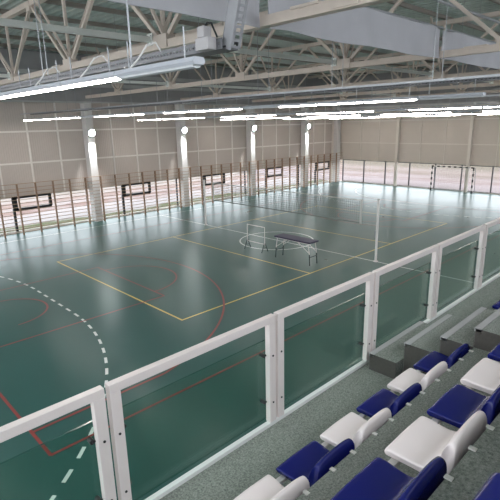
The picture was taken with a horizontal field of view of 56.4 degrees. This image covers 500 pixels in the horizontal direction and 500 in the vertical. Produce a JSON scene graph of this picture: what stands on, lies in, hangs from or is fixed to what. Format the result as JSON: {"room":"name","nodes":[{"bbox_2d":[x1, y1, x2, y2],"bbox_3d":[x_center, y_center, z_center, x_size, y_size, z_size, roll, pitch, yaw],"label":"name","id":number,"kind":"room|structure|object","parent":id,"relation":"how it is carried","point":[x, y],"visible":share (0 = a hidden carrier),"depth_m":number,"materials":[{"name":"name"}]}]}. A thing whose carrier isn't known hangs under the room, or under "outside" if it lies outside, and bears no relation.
{"room":"arena","nodes":[
{"label":"arena","id":0,"kind":"room"},
{"bbox_2d":[0,102,331,198],"bbox_3d":[-7.299,-8.083,29.598,43.600,7.580,0.255,-15,21,-42],"label":"wall","id":1,"kind":"structure","parent":0,"point":[38,151],"depth_m":29.78,"materials":[{"name":"paint"}]},
{"bbox_2d":[0,189,88,233],"bbox_3d":[-11.981,-2.191,26.332,6.600,1.955,0.140,-15,21,-42],"label":"window","id":2,"kind":"structure","parent":1,"relation":"in","point":[48,194],"depth_m":25.93,"materials":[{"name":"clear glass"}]},
{"bbox_2d":[100,178,178,217],"bbox_3d":[-7.250,-3.491,30.748,6.600,1.955,0.140,-15,21,-42],"label":"window","id":3,"kind":"structure","parent":1,"relation":"in","point":[123,195],"depth_m":30.37,"materials":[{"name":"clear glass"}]},
{"bbox_2d":[188,171,245,202],"bbox_3d":[-2.520,-4.791,35.163,6.600,1.955,0.140,-15,21,-42],"label":"window","id":4,"kind":"structure","parent":1,"relation":"in","point":[203,176],"depth_m":35.16,"materials":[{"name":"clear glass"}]},
{"bbox_2d":[256,164,300,192],"bbox_3d":[2.211,-6.091,39.578,6.600,1.955,0.140,-15,21,-42],"label":"window","id":5,"kind":"structure","parent":1,"relation":"in","point":[299,164],"depth_m":39.46,"materials":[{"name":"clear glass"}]},
{"bbox_2d":[308,161,329,183],"bbox_3d":[6.439,-7.253,43.525,5.200,1.955,0.140,-15,21,-42],"label":"window","id":6,"kind":"structure","parent":1,"relation":"in","point":[315,170],"depth_m":43.34,"materials":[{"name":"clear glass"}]},
{"bbox_2d":[0,48,340,106],"bbox_3d":[-7.126,-10.301,28.610,43.400,2.550,0.699,-15,21,-42],"label":"roof truss","id":7,"kind":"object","parent":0,"point":[29,59],"depth_m":29.24,"materials":[{"name":"metal"}]},
{"bbox_2d":[0,181,499,499],"bbox_3d":[3.084,0.069,20.947,43.700,0.129,29.800,-15,21,-42],"label":"floor","id":8,"kind":"structure","parent":0,"point":[85,306],"depth_m":14.71,"materials":[{"name":"plastic"}]},
{"bbox_2d":[0,182,40,237],"bbox_3d":[-12.311,-2.157,24.905,1.907,2.751,0.178,-15,21,-42],"label":"wall bars","id":9,"kind":"object","parent":8,"relation":"on","point":[17,192],"visible":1,"depth_m":24.77,"materials":[{"name":"brown wood"}]},
{"bbox_2d":[34,179,73,231],"bbox_3d":[-10.949,-2.531,26.176,1.907,2.751,0.178,-15,21,-42],"label":"wall bars","id":10,"kind":"object","parent":8,"relation":"on","point":[52,185],"visible":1,"depth_m":26.00,"materials":[{"name":"brown wood"}]},
{"bbox_2d":[68,176,103,225],"bbox_3d":[-9.587,-2.906,27.447,1.907,2.751,0.178,-15,21,-42],"label":"wall bars","id":11,"kind":"object","parent":8,"relation":"on","point":[70,183],"visible":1,"depth_m":27.28,"materials":[{"name":"brown wood"}]},
{"bbox_2d":[80,103,102,221],"bbox_3d":[-9.395,-5.191,27.642,0.440,7.050,0.540,-15,21,-42],"label":"column","id":12,"kind":"structure","parent":8,"relation":"on","point":[87,123],"depth_m":27.45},
{"bbox_2d":[100,173,131,220],"bbox_3d":[-8.226,-3.280,28.718,1.907,2.751,0.178,-15,21,-42],"label":"wall bars","id":13,"kind":"object","parent":8,"relation":"on","point":[115,178],"visible":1,"depth_m":28.54,"materials":[{"name":"brown wood"}]},
{"bbox_2d":[128,171,156,216],"bbox_3d":[-6.864,-3.654,29.989,1.907,2.751,0.178,-15,21,-42],"label":"wall bars","id":14,"kind":"object","parent":8,"relation":"on","point":[142,182],"visible":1,"depth_m":29.80,"materials":[{"name":"brown wood"}]},
{"bbox_2d":[0,181,328,235],"bbox_3d":[-7.179,-2.558,31.095,43.600,0.070,0.180,-15,21,-42],"label":"baseboard","id":15,"kind":"structure","parent":8,"relation":"on","point":[326,181],"depth_m":30.18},
{"bbox_2d":[154,168,180,211],"bbox_3d":[-5.502,-4.028,31.260,1.907,2.751,0.178,-15,21,-42],"label":"wall bars","id":16,"kind":"object","parent":8,"relation":"on","point":[167,173],"visible":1,"depth_m":31.08,"materials":[{"name":"brown wood"}]},
{"bbox_2d":[174,104,189,206],"bbox_3d":[-4.665,-6.490,32.057,0.440,7.050,0.540,-15,21,-42],"label":"column","id":17,"kind":"structure","parent":8,"relation":"on","point":[180,137],"depth_m":31.83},
{"bbox_2d":[178,166,201,207],"bbox_3d":[-4.140,-4.402,32.531,1.907,2.751,0.178,-15,21,-42],"label":"wall bars","id":18,"kind":"object","parent":8,"relation":"on","point":[190,179],"visible":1,"depth_m":32.35,"materials":[{"name":"brown wood"}]},
{"bbox_2d":[203,180,207,224],"bbox_3d":[-2.552,-2.684,26.400,0.195,2.580,0.200,-15,21,-42],"label":"net post","id":19,"kind":"object","parent":8,"relation":"on","point":[204,202],"visible":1,"depth_m":26.38,"materials":[{"name":"metal"}]},
{"bbox_2d":[200,164,221,204],"bbox_3d":[-2.779,-4.777,33.802,1.907,2.751,0.178,-15,21,-42],"label":"wall bars","id":20,"kind":"object","parent":8,"relation":"on","point":[201,169],"visible":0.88,"depth_m":33.59,"materials":[{"name":"brown wood"}]},
{"bbox_2d":[221,162,240,200],"bbox_3d":[-1.417,-5.151,35.073,1.907,2.751,0.178,-15,21,-42],"label":"wall bars","id":21,"kind":"object","parent":8,"relation":"on","point":[231,166],"visible":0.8,"depth_m":34.83,"materials":[{"name":"brown wood"}]},
{"bbox_2d":[240,161,257,197],"bbox_3d":[-0.055,-5.525,36.344,1.907,2.751,0.178,-15,21,-42],"label":"wall bars","id":22,"kind":"object","parent":8,"relation":"on","point":[249,172],"visible":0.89,"depth_m":36.12,"materials":[{"name":"brown wood"}]},
{"bbox_2d":[245,105,255,195],"bbox_3d":[0.066,-7.790,36.472,0.440,7.050,0.540,-15,21,-42],"label":"column","id":23,"kind":"structure","parent":8,"relation":"on","point":[250,134],"depth_m":36.26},
{"bbox_2d":[244,224,267,252],"bbox_3d":[0.268,-0.545,21.048,0.432,1.152,1.135,-15,21,-42],"label":"frame","id":24,"kind":"object","parent":8,"relation":"on","point":[247,224],"visible":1,"depth_m":20.94,"materials":[{"name":"white paint"}]},
{"bbox_2d":[257,159,274,194],"bbox_3d":[1.307,-5.899,37.615,1.907,2.751,0.178,-15,21,-42],"label":"wall bars","id":25,"kind":"object","parent":8,"relation":"on","point":[266,165],"visible":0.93,"depth_m":37.37,"materials":[{"name":"brown wood"}]},
{"bbox_2d":[273,157,289,192],"bbox_3d":[2.669,-6.273,38.886,1.907,2.751,0.178,-15,21,-42],"label":"wall bars","id":26,"kind":"object","parent":8,"relation":"on","point":[282,168],"visible":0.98,"depth_m":38.68,"materials":[{"name":"brown wood"}]},
{"bbox_2d":[274,233,318,265],"bbox_3d":[1.907,-0.038,19.382,0.580,0.966,1.920,-15,21,-42],"label":"folding table","id":27,"kind":"object","parent":8,"relation":"on","point":[284,236],"visible":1,"depth_m":19.10,"materials":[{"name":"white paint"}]},
{"bbox_2d":[289,156,303,189],"bbox_3d":[4.030,-6.647,40.157,1.907,2.751,0.178,-15,21,-42],"label":"wall bars","id":28,"kind":"object","parent":8,"relation":"on","point":[296,162],"visible":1,"depth_m":39.93,"materials":[{"name":"brown wood"}]},
{"bbox_2d":[300,106,308,186],"bbox_3d":[4.796,-9.090,40.888,0.440,7.050,0.540,-15,21,-42],"label":"column","id":29,"kind":"structure","parent":8,"relation":"on","point":[304,131],"depth_m":40.64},
{"bbox_2d":[303,155,317,187],"bbox_3d":[5.392,-7.022,41.428,1.907,2.751,0.178,-15,21,-42],"label":"wall bars","id":30,"kind":"object","parent":8,"relation":"on","point":[310,158],"visible":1,"depth_m":41.18,"materials":[{"name":"brown wood"}]},
{"bbox_2d":[317,153,330,184],"bbox_3d":[6.754,-7.396,42.699,1.907,2.751,0.178,-15,21,-42],"label":"wall bars","id":31,"kind":"object","parent":8,"relation":"on","point":[323,161],"visible":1,"depth_m":42.52,"materials":[{"name":"brown wood"}]},
{"bbox_2d":[159,276,499,499],"bbox_3d":[10.205,0.454,13.207,43.400,2.904,1.150,-15,21,-42],"label":"floor","id":32,"kind":"structure","parent":8,"relation":"on","point":[230,476],"depth_m":4.11,"materials":[{"name":"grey carpet"}]},
{"bbox_2d":[145,273,499,499],"bbox_3d":[9.786,-1.061,13.211,43.400,0.035,0.043,-15,21,-42],"label":"trim","id":33,"kind":"structure","parent":32,"relation":"attached to","point":[204,465],"depth_m":4.17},
{"bbox_2d":[0,385,116,499],"bbox_3d":[-1.498,1.514,2.581,1.558,1.031,0.100,-15,21,-42],"label":"railing panel","id":34,"kind":"object","parent":33,"relation":"on","point":[95,396],"visible":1,"depth_m":2.92,"materials":[{"name":"white paint"}]},
{"bbox_2d":[105,314,275,499],"bbox_3d":[-0.358,1.201,3.644,1.558,1.031,0.100,-15,21,-42],"label":"railing panel","id":35,"kind":"object","parent":33,"relation":"on","point":[113,388],"visible":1,"depth_m":3.33,"materials":[{"name":"white paint"}]},
{"bbox_2d":[274,272,373,417],"bbox_3d":[0.778,0.889,4.705,1.548,1.031,0.100,-15,21,-42],"label":"railing panel","id":36,"kind":"object","parent":33,"relation":"on","point":[368,277],"visible":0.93,"depth_m":4.48,"materials":[{"name":"white paint"}]},
{"bbox_2d":[370,244,438,351],"bbox_3d":[1.911,0.578,5.762,1.548,1.031,0.100,-15,21,-42],"label":"railing panel","id":37,"kind":"object","parent":33,"relation":"on","point":[434,249],"visible":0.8,"depth_m":5.68,"materials":[{"name":"white paint"}]},
{"bbox_2d":[433,225,485,316],"bbox_3d":[3.061,0.261,6.835,1.598,1.031,0.100,-15,21,-42],"label":"railing panel","id":38,"kind":"object","parent":33,"relation":"on","point":[482,228],"visible":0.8,"depth_m":6.88,"materials":[{"name":"white paint"}]},
{"bbox_2d":[479,218,499,286],"bbox_3d":[4.222,-0.058,7.919,1.578,1.031,0.100,-15,21,-42],"label":"railing panel","id":39,"kind":"object","parent":33,"relation":"on","point":[496,221],"visible":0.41,"depth_m":7.40,"materials":[{"name":"white paint"}]},
{"bbox_2d":[369,307,499,378],"bbox_3d":[2.838,0.641,4.223,1.174,1.745,3.216,-15,21,-42],"label":"stairs","id":40,"kind":"structure","parent":32,"relation":"on","point":[480,329],"depth_m":4.94,"materials":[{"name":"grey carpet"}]},
{"bbox_2d":[331,107,333,180],"bbox_3d":[7.714,-9.808,43.589,0.120,6.900,0.120,-15,21,-42],"label":"drain pipe","id":41,"kind":"object","parent":8,"relation":"on","point":[332,107],"visible":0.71,"depth_m":43.48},
{"bbox_2d":[329,152,342,182],"bbox_3d":[8.116,-7.770,43.970,1.907,2.751,0.178,-15,21,-42],"label":"wall bars","id":42,"kind":"object","parent":8,"relation":"on","point":[336,172],"visible":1,"depth_m":43.76,"materials":[{"name":"brown wood"}]},
{"bbox_2d":[332,105,340,181],"bbox_3d":[8.171,-10.007,43.997,0.500,7.050,0.520,-15,21,-42],"label":"column","id":43,"kind":"structure","parent":8,"relation":"on","point":[337,122],"depth_m":43.76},
{"bbox_2d":[373,199,379,261],"bbox_3d":[5.116,-0.772,18.747,0.195,2.580,0.200,-15,21,-42],"label":"net post","id":44,"kind":"object","parent":8,"relation":"on","point":[378,200],"visible":1,"depth_m":18.73,"materials":[{"name":"metal"}]},
{"bbox_2d":[205,181,373,224],"bbox_3d":[1.268,-2.397,22.392,0.028,1.046,10.881,-15,21,-42],"label":"net","id":45,"kind":"object","parent":44,"relation":"attached to","point":[213,185],"visible":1,"depth_m":21.80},
{"bbox_2d":[296,347,490,499],"bbox_3d":[10.871,0.342,12.460,43.400,3.485,0.782,-15,21,-42],"label":"step","id":46,"kind":"structure","parent":8,"relation":"on","point":[326,487],"depth_m":3.18,"materials":[{"name":"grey carpet"}]},
{"bbox_2d":[233,475,309,499],"bbox_3d":[0.095,1.506,2.773,0.467,0.330,0.419,-15,21,-42],"label":"seat","id":47,"kind":"object","parent":46,"relation":"attached to","point":[268,487],"visible":0.97,"depth_m":2.87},
{"bbox_2d":[276,438,356,486],"bbox_3d":[0.439,1.411,3.095,0.467,0.330,0.419,-15,21,-42],"label":"seat","id":48,"kind":"object","parent":46,"relation":"attached to","point":[312,461],"visible":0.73,"depth_m":3.09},
{"bbox_2d":[320,408,393,448],"bbox_3d":[0.783,1.317,3.416,0.467,0.330,0.419,-15,21,-42],"label":"seat","id":49,"kind":"object","parent":46,"relation":"attached to","point":[352,426],"visible":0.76,"depth_m":3.41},
{"bbox_2d":[356,383,424,418],"bbox_3d":[1.127,1.222,3.737,0.467,0.330,0.419,-15,21,-42],"label":"seat","id":50,"kind":"object","parent":46,"relation":"attached to","point":[384,398],"visible":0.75,"depth_m":3.74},
{"bbox_2d":[387,361,450,393],"bbox_3d":[1.471,1.128,4.058,0.467,0.330,0.419,-15,21,-42],"label":"seat","id":51,"kind":"object","parent":46,"relation":"attached to","point":[411,376],"visible":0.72,"depth_m":4.06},
{"bbox_2d":[413,343,473,372],"bbox_3d":[1.815,1.033,4.379,0.467,0.330,0.419,-15,21,-42],"label":"seat","id":52,"kind":"object","parent":46,"relation":"attached to","point":[425,364],"visible":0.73,"depth_m":4.38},
{"bbox_2d":[393,106,401,185],"bbox_3d":[12.645,-8.860,40.012,0.230,6.740,0.220,-15,21,-42],"label":"column","id":53,"kind":"structure","parent":8,"relation":"on","point":[398,118],"depth_m":40.00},
{"bbox_2d":[339,180,499,194],"bbox_3d":[18.683,-4.245,35.284,0.180,0.060,29.500,-15,21,-42],"label":"baseboard","id":54,"kind":"structure","parent":8,"relation":"on","point":[339,180],"depth_m":39.70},
{"bbox_2d":[430,165,475,193],"bbox_3d":[16.061,-5.624,36.862,0.682,2.002,3.315,-15,21,-42],"label":"goal","id":55,"kind":"object","parent":8,"relation":"on","point":[434,166],"visible":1,"depth_m":36.77,"materials":[{"name":"black paint"}]},
{"bbox_2d":[428,413,499,499],"bbox_3d":[11.364,0.186,11.887,43.400,4.065,0.652,-15,21,-42],"label":"floor","id":56,"kind":"structure","parent":8,"relation":"on","point":[472,471],"depth_m":2.06,"materials":[{"name":"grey carpet"}]},
{"bbox_2d":[330,456,453,499],"bbox_3d":[0.626,1.081,2.079,0.467,0.330,0.419,-15,21,-42],"label":"seat","id":57,"kind":"object","parent":56,"relation":"attached to","point":[379,479],"visible":0.94,"depth_m":2.14,"materials":[{"name":"plastic"}]},
{"bbox_2d":[384,410,494,473],"bbox_3d":[0.970,0.987,2.400,0.467,0.330,0.419,-15,21,-42],"label":"seat","id":58,"kind":"object","parent":56,"relation":"attached to","point":[425,439],"visible":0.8,"depth_m":2.39,"materials":[{"name":"plastic"}]},
{"bbox_2d":[427,384,499,428],"bbox_3d":[1.314,0.892,2.721,0.467,0.330,0.419,-15,21,-42],"label":"seat","id":59,"kind":"object","parent":56,"relation":"attached to","point":[459,403],"visible":0.84,"depth_m":2.75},
{"bbox_2d":[460,358,499,393],"bbox_3d":[1.658,0.797,3.042,0.467,0.330,0.419,-15,21,-42],"label":"seat","id":60,"kind":"object","parent":56,"relation":"attached to","point":[484,376],"visible":0.94,"depth_m":3.09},
{"bbox_2d":[487,343,499,362],"bbox_3d":[2.002,0.703,3.363,0.467,0.330,0.419,-15,21,-42],"label":"seat","id":61,"kind":"object","parent":56,"relation":"attached to","point":[494,354],"visible":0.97,"depth_m":3.40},
{"bbox_2d":[463,103,475,191],"bbox_3d":[16.876,-7.805,35.790,0.230,6.740,0.220,-15,21,-42],"label":"column","id":62,"kind":"structure","parent":8,"relation":"on","point":[472,120],"depth_m":35.74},
{"bbox_3d":[11.856,0.030,11.313,43.400,4.646,0.782,-15,21,-42],"label":"floor","id":63,"kind":"structure","parent":8,"relation":"on","visible":0},
{"bbox_2d":[472,472,499,499],"bbox_3d":[0.750,0.724,1.168,0.467,0.330,0.419,-15,21,-42],"label":"seat","id":64,"kind":"object","parent":63,"relation":"attached to","point":[490,490],"visible":1,"depth_m":1.39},
{"bbox_2d":[0,0,499,77],"bbox_3d":[2.942,-9.034,18.315,43.560,0.240,29.900,-15,21,-42],"label":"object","id":65,"kind":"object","parent":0,"point":[103,13],"depth_m":19.56,"materials":[{"name":"metal"}]},
{"bbox_2d":[0,0,248,91],"bbox_3d":[-7.386,-4.982,10.518,0.601,3.404,22.557,-15,21,-42],"label":"cable tray","id":66,"kind":"object","parent":65,"relation":"hanging from","point":[227,44],"visible":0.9,"depth_m":4.58,"materials":[{"name":"grey metal"}]},
{"bbox_2d":[0,71,25,98],"bbox_3d":[-3.311,-2.262,6.410,0.120,0.314,1.190,-15,21,-42],"label":"ceiling light","id":67,"kind":"object","parent":66,"relation":"hanging from","point":[14,93],"visible":0.87,"depth_m":6.26,"materials":[{"name":"white"}]},
{"bbox_2d":[0,93,25,98],"bbox_3d":[-3.308,-2.123,6.447,0.080,0.025,1.130,-15,21,-42],"label":"diffuser","id":68,"kind":"object","parent":67,"relation":"attached to","point":[4,95],"depth_m":6.35,"materials":[{"name":"white"}]},
{"bbox_2d":[22,60,66,94],"bbox_3d":[-2.475,-2.054,5.575,0.120,0.314,1.190,-15,21,-42],"label":"ceiling light","id":69,"kind":"object","parent":66,"relation":"hanging from","point":[54,86],"visible":0.89,"depth_m":5.51,"materials":[{"name":"white"}]},
{"bbox_2d":[25,87,66,94],"bbox_3d":[-2.472,-1.914,5.613,0.080,0.025,1.130,-15,21,-42],"label":"diffuser","id":70,"kind":"object","parent":69,"relation":"attached to","point":[36,90],"depth_m":5.58,"materials":[{"name":"white"}]},
{"bbox_2d":[60,47,119,88],"bbox_3d":[-1.638,-1.845,4.740,0.120,0.314,1.190,-15,21,-42],"label":"ceiling light","id":71,"kind":"object","parent":66,"relation":"hanging from","point":[109,76],"visible":0.91,"depth_m":4.67,"materials":[{"name":"white"}]},
{"bbox_2d":[64,78,119,88],"bbox_3d":[-1.635,-1.706,4.778,0.080,0.025,1.130,-15,21,-42],"label":"diffuser","id":72,"kind":"object","parent":71,"relation":"attached to","point":[90,81],"depth_m":4.73,"materials":[{"name":"white"}]},
{"bbox_2d":[114,26,204,79],"bbox_3d":[-0.802,-1.636,3.905,0.120,0.314,1.190,-15,21,-42],"label":"ceiling light","id":73,"kind":"object","parent":66,"relation":"hanging from","point":[193,62],"visible":1,"depth_m":3.79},
{"bbox_2d":[118,64,200,79],"bbox_3d":[-0.799,-1.497,3.943,0.080,0.025,1.130,-15,21,-42],"label":"diffuser","id":74,"kind":"object","parent":73,"relation":"attached to","point":[168,68],"depth_m":3.86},
{"bbox_2d":[195,21,217,51],"bbox_3d":[-0.351,-1.795,3.906,0.100,0.223,0.242,-15,21,-42],"label":"junction box","id":75,"kind":"object","parent":66,"relation":"attached to","point":[204,42],"visible":1,"depth_m":3.90,"materials":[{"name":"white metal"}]},
{"bbox_2d":[0,0,392,85],"bbox_3d":[-3.970,-5.854,11.738,1.961,2.194,28.840,-15,21,-42],"label":"roof truss","id":76,"kind":"object","parent":65,"relation":"attached to","point":[166,40],"visible":0.84,"depth_m":10.16,"materials":[{"name":"metal"}]},
{"bbox_2d":[47,77,168,86],"bbox_3d":[-5.950,-6.746,18.530,6.420,0.240,0.200,-15,21,-42],"label":"tie beam","id":77,"kind":"structure","parent":76,"relation":"attached to","point":[119,81],"depth_m":19.73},
{"bbox_2d":[105,0,259,27],"bbox_3d":[-2.086,-3.406,5.507,6.400,0.774,0.210,-15,21,-42],"label":"curtain","id":78,"kind":"object","parent":76,"relation":"hanging from","point":[216,10],"visible":0.86,"depth_m":6.81,"materials":[{"name":"grey fabric"}]},
{"bbox_2d":[268,0,444,57],"bbox_3d":[2.659,-4.703,9.907,6.400,0.773,0.190,-15,21,-42],"label":"air duct","id":79,"kind":"object","parent":76,"relation":"hanging from","point":[369,26],"visible":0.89,"depth_m":9.64,"materials":[{"name":"metal"}]},
{"bbox_2d":[20,0,499,114],"bbox_3d":[-3.407,-6.408,15.157,0.060,3.190,24.155,-15,21,-42],"label":"support rail","id":80,"kind":"object","parent":65,"relation":"hanging from","point":[490,75],"visible":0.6,"depth_m":10.87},
{"bbox_2d":[163,109,185,113],"bbox_3d":[-2.351,-4.454,14.601,0.120,0.314,1.190,-15,21,-42],"label":"ceiling light","id":81,"kind":"object","parent":80,"relation":"hanging from","point":[167,111],"visible":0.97,"depth_m":14.55,"materials":[{"name":"white"}]},
{"bbox_2d":[186,103,212,111],"bbox_3d":[-1.500,-4.242,13.752,0.120,0.314,1.190,-15,21,-42],"label":"ceiling light","id":82,"kind":"object","parent":80,"relation":"hanging from","point":[207,109],"visible":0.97,"depth_m":13.74,"materials":[{"name":"white"}]},
{"bbox_2d":[211,98,242,110],"bbox_3d":[-0.650,-4.030,12.904,0.120,0.314,1.190,-15,21,-42],"label":"ceiling light","id":83,"kind":"object","parent":80,"relation":"hanging from","point":[224,108],"visible":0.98,"depth_m":12.88,"materials":[{"name":"white"}]},
{"bbox_2d":[242,95,277,108],"bbox_3d":[0.249,-3.806,12.007,0.120,0.314,1.190,-15,21,-42],"label":"ceiling light","id":84,"kind":"object","parent":80,"relation":"hanging from","point":[271,105],"visible":0.99,"depth_m":11.95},
{"bbox_2d":[244,107,276,108],"bbox_3d":[0.252,-3.666,12.044,0.080,0.025,1.130,-15,21,-42],"label":"diffuser","id":85,"kind":"object","parent":84,"relation":"attached to","point":[244,107],"depth_m":12.06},
{"bbox_2d":[278,92,316,107],"bbox_3d":[1.135,-3.585,11.123,0.120,0.314,1.190,-15,21,-42],"label":"ceiling light","id":86,"kind":"object","parent":80,"relation":"hanging from","point":[311,103],"visible":0.97,"depth_m":11.09,"materials":[{"name":"white"}]},
{"bbox_2d":[280,105,316,107],"bbox_3d":[1.137,-3.446,11.161,0.080,0.025,1.130,-15,21,-42],"label":"diffuser","id":87,"kind":"object","parent":86,"relation":"attached to","point":[281,106],"depth_m":11.18,"materials":[{"name":"white"}]},
{"bbox_2d":[317,88,362,105],"bbox_3d":[1.985,-3.373,10.274,0.120,0.314,1.190,-15,21,-42],"label":"ceiling light","id":88,"kind":"object","parent":80,"relation":"hanging from","point":[359,100],"visible":0.97,"depth_m":10.24,"materials":[{"name":"white"}]},
{"bbox_2d":[318,102,362,105],"bbox_3d":[1.988,-3.233,10.312,0.080,0.025,1.130,-15,21,-42],"label":"diffuser","id":89,"kind":"object","parent":88,"relation":"attached to","point":[319,103],"depth_m":10.34,"materials":[{"name":"white"}]},
{"bbox_2d":[363,87,418,102],"bbox_3d":[2.835,-3.161,9.426,0.120,0.314,1.190,-15,21,-42],"label":"ceiling light","id":90,"kind":"object","parent":80,"relation":"hanging from","point":[410,98],"visible":0.98,"depth_m":9.37,"materials":[{"name":"white"}]},
{"bbox_2d":[365,99,416,102],"bbox_3d":[2.838,-3.021,9.463,0.080,0.025,1.130,-15,21,-42],"label":"diffuser","id":91,"kind":"object","parent":90,"relation":"attached to","point":[366,100],"depth_m":9.48,"materials":[{"name":"white"}]},
{"bbox_2d":[419,79,485,99],"bbox_3d":[3.700,-2.945,8.563,0.120,0.314,1.190,-15,21,-42],"label":"ceiling light","id":92,"kind":"object","parent":80,"relation":"hanging from","point":[479,94],"visible":1,"depth_m":8.52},
{"bbox_2d":[421,96,482,99],"bbox_3d":[3.703,-2.806,8.601,0.080,0.025,1.130,-15,21,-42],"label":"diffuser","id":93,"kind":"object","parent":92,"relation":"attached to","point":[422,97],"depth_m":8.65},
{"bbox_2d":[30,4,499,114],"bbox_3d":[-2.989,-6.440,15.298,0.144,3.220,23.780,-15,21,-42],"label":"cable tray","id":94,"kind":"object","parent":65,"relation":"hanging from","point":[487,78],"visible":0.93,"depth_m":11.21,"materials":[{"name":"grey metal"}]},
{"bbox_2d":[81,0,499,98],"bbox_3d":[0.761,-7.154,16.153,1.961,2.194,28.840,-15,21,-42],"label":"roof truss","id":95,"kind":"object","parent":65,"relation":"attached to","point":[346,63],"visible":0.58,"depth_m":15.36,"materials":[{"name":"metal"}]},
{"bbox_2d":[176,83,270,90],"bbox_3d":[-1.219,-8.046,22.945,6.420,0.240,0.200,-15,21,-42],"label":"tie beam","id":96,"kind":"structure","parent":95,"relation":"attached to","point":[214,86],"depth_m":23.44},
{"bbox_2d":[231,48,336,66],"bbox_3d":[0.310,-5.185,12.283,6.420,0.240,0.200,-15,21,-42],"label":"tie beam","id":97,"kind":"structure","parent":95,"relation":"attached to","point":[241,50],"depth_m":12.89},
{"bbox_2d":[360,66,433,76],"bbox_3d":[5.040,-6.485,16.698,6.420,0.240,0.200,-15,21,-42],"label":"tie beam","id":98,"kind":"structure","parent":95,"relation":"attached to","point":[429,73],"depth_m":17.09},
{"bbox_2d":[163,2,499,113],"bbox_3d":[1.324,-7.684,19.579,0.060,3.240,24.155,-15,21,-42],"label":"support rail","id":99,"kind":"object","parent":65,"relation":"hanging from","point":[464,2],"visible":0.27,"depth_m":16.38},
{"bbox_2d":[345,106,374,112],"bbox_3d":[4.082,-5.282,17.332,0.120,0.314,1.190,-15,21,-42],"label":"ceiling light","id":100,"kind":"object","parent":99,"relation":"hanging from","point":[369,110],"visible":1,"depth_m":17.31,"materials":[{"name":"white"}]},
{"bbox_2d":[375,101,406,111],"bbox_3d":[4.981,-5.057,16.435,0.120,0.314,1.190,-15,21,-42],"label":"ceiling light","id":101,"kind":"object","parent":99,"relation":"hanging from","point":[380,109],"visible":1,"depth_m":16.43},
{"bbox_2d":[408,100,442,110],"bbox_3d":[5.866,-4.837,15.551,0.120,0.314,1.190,-15,21,-42],"label":"ceiling light","id":102,"kind":"object","parent":99,"relation":"hanging from","point":[426,108],"visible":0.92,"depth_m":15.48,"materials":[{"name":"white"}]},
{"bbox_2d":[443,102,482,108],"bbox_3d":[6.716,-4.624,14.703,0.120,0.314,1.190,-15,21,-42],"label":"ceiling light","id":103,"kind":"object","parent":99,"relation":"hanging from","point":[476,105],"visible":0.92,"depth_m":14.71,"materials":[{"name":"white"}]},
{"bbox_2d":[445,107,480,108],"bbox_3d":[6.719,-4.485,14.740,0.080,0.025,1.130,-15,21,-42],"label":"diffuser","id":104,"kind":"object","parent":103,"relation":"attached to","point":[445,107],"depth_m":14.76,"materials":[{"name":"white"}]},
{"bbox_2d":[180,11,499,99],"bbox_3d":[5.491,-8.453,20.568,1.961,2.194,28.840,-15,21,-42],"label":"roof truss","id":105,"kind":"object","parent":65,"relation":"attached to","point":[437,75],"visible":0.62,"depth_m":22.02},
{"bbox_2d":[439,28,499,68],"bbox_3d":[7.380,-6.004,14.332,6.400,0.774,0.208,-15,21,-42],"label":"curtain","id":106,"kind":"object","parent":105,"relation":"hanging from","point":[453,39],"visible":0.75,"depth_m":13.11,"materials":[{"name":"grey fabric"}]},
{"bbox_2d":[221,29,499,114],"bbox_3d":[6.055,-8.969,23.998,0.060,3.270,24.155,-15,21,-42],"label":"support rail","id":107,"kind":"object","parent":65,"relation":"hanging from","point":[473,29],"visible":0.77,"depth_m":23.91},
{"bbox_2d":[251,38,499,101],"bbox_3d":[10.222,-9.753,24.984,1.961,2.194,28.840,-15,21,-42],"label":"roof truss","id":108,"kind":"object","parent":65,"relation":"attached to","point":[497,82],"visible":0.54,"depth_m":28.02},
{"bbox_2d":[307,61,499,102],"bbox_3d":[14.952,-11.053,29.399,1.961,2.194,28.840,-15,21,-42],"label":"roof truss","id":109,"kind":"object","parent":65,"relation":"attached to","point":[371,71],"visible":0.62,"depth_m":33.28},
{"bbox_2d":[331,79,491,114],"bbox_3d":[15.086,-11.436,32.431,0.060,3.300,24.155,-15,21,-42],"label":"support rail","id":110,"kind":"object","parent":65,"relation":"hanging from","point":[359,79],"visible":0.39,"depth_m":35.58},
{"bbox_2d":[432,0,499,23],"bbox_3d":[11.957,-8.910,18.739,29.000,0.895,0.090,-15,21,-42],"label":"pipe","id":111,"kind":"object","parent":65,"relation":"hanging from","point":[440,1],"visible":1,"depth_m":13.89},
{"bbox_3d":[-8.700,-4.554,7.323,1.961,2.193,28.840,-15,21,-42],"label":"roof truss","id":112,"kind":"object","parent":65,"relation":"attached to","visible":0},
{"bbox_2d":[0,18,153,45],"bbox_3d":[-4.421,-3.885,7.868,6.420,0.240,0.200,-15,21,-42],"label":"tie beam","id":113,"kind":"structure","parent":112,"relation":"attached to","point":[147,39],"depth_m":8.83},
{"bbox_2d":[340,102,499,166],"bbox_3d":[18.981,-9.723,33.351,0.260,7.470,31.100,-15,21,-42],"label":"wall","id":114,"kind":"structure","parent":0,"point":[442,139],"depth_m":38.33,"materials":[{"name":"paint"}]},
{"bbox_2d":[459,165,492,192],"bbox_3d":[17.523,-5.527,36.126,0.110,2.060,2.335,-15,21,-42],"label":"window","id":115,"kind":"structure","parent":114,"relation":"in","point":[462,165],"depth_m":36.70,"materials":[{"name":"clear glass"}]},
{"bbox_2d":[340,64,499,108],"bbox_3d":[18.485,-11.876,32.733,0.549,2.730,28.880,-15,21,-42],"label":"wall","id":116,"kind":"structure","parent":0,"point":[382,76],"depth_m":37.04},
{"label":"outside","id":117,"kind":"structure","parent":0,"visible":0},
{"bbox_2d":[0,159,499,232],"bbox_3d":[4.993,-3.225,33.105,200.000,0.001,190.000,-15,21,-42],"label":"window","id":118,"kind":"structure","parent":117,"point":[420,174],"depth_m":43.40,"materials":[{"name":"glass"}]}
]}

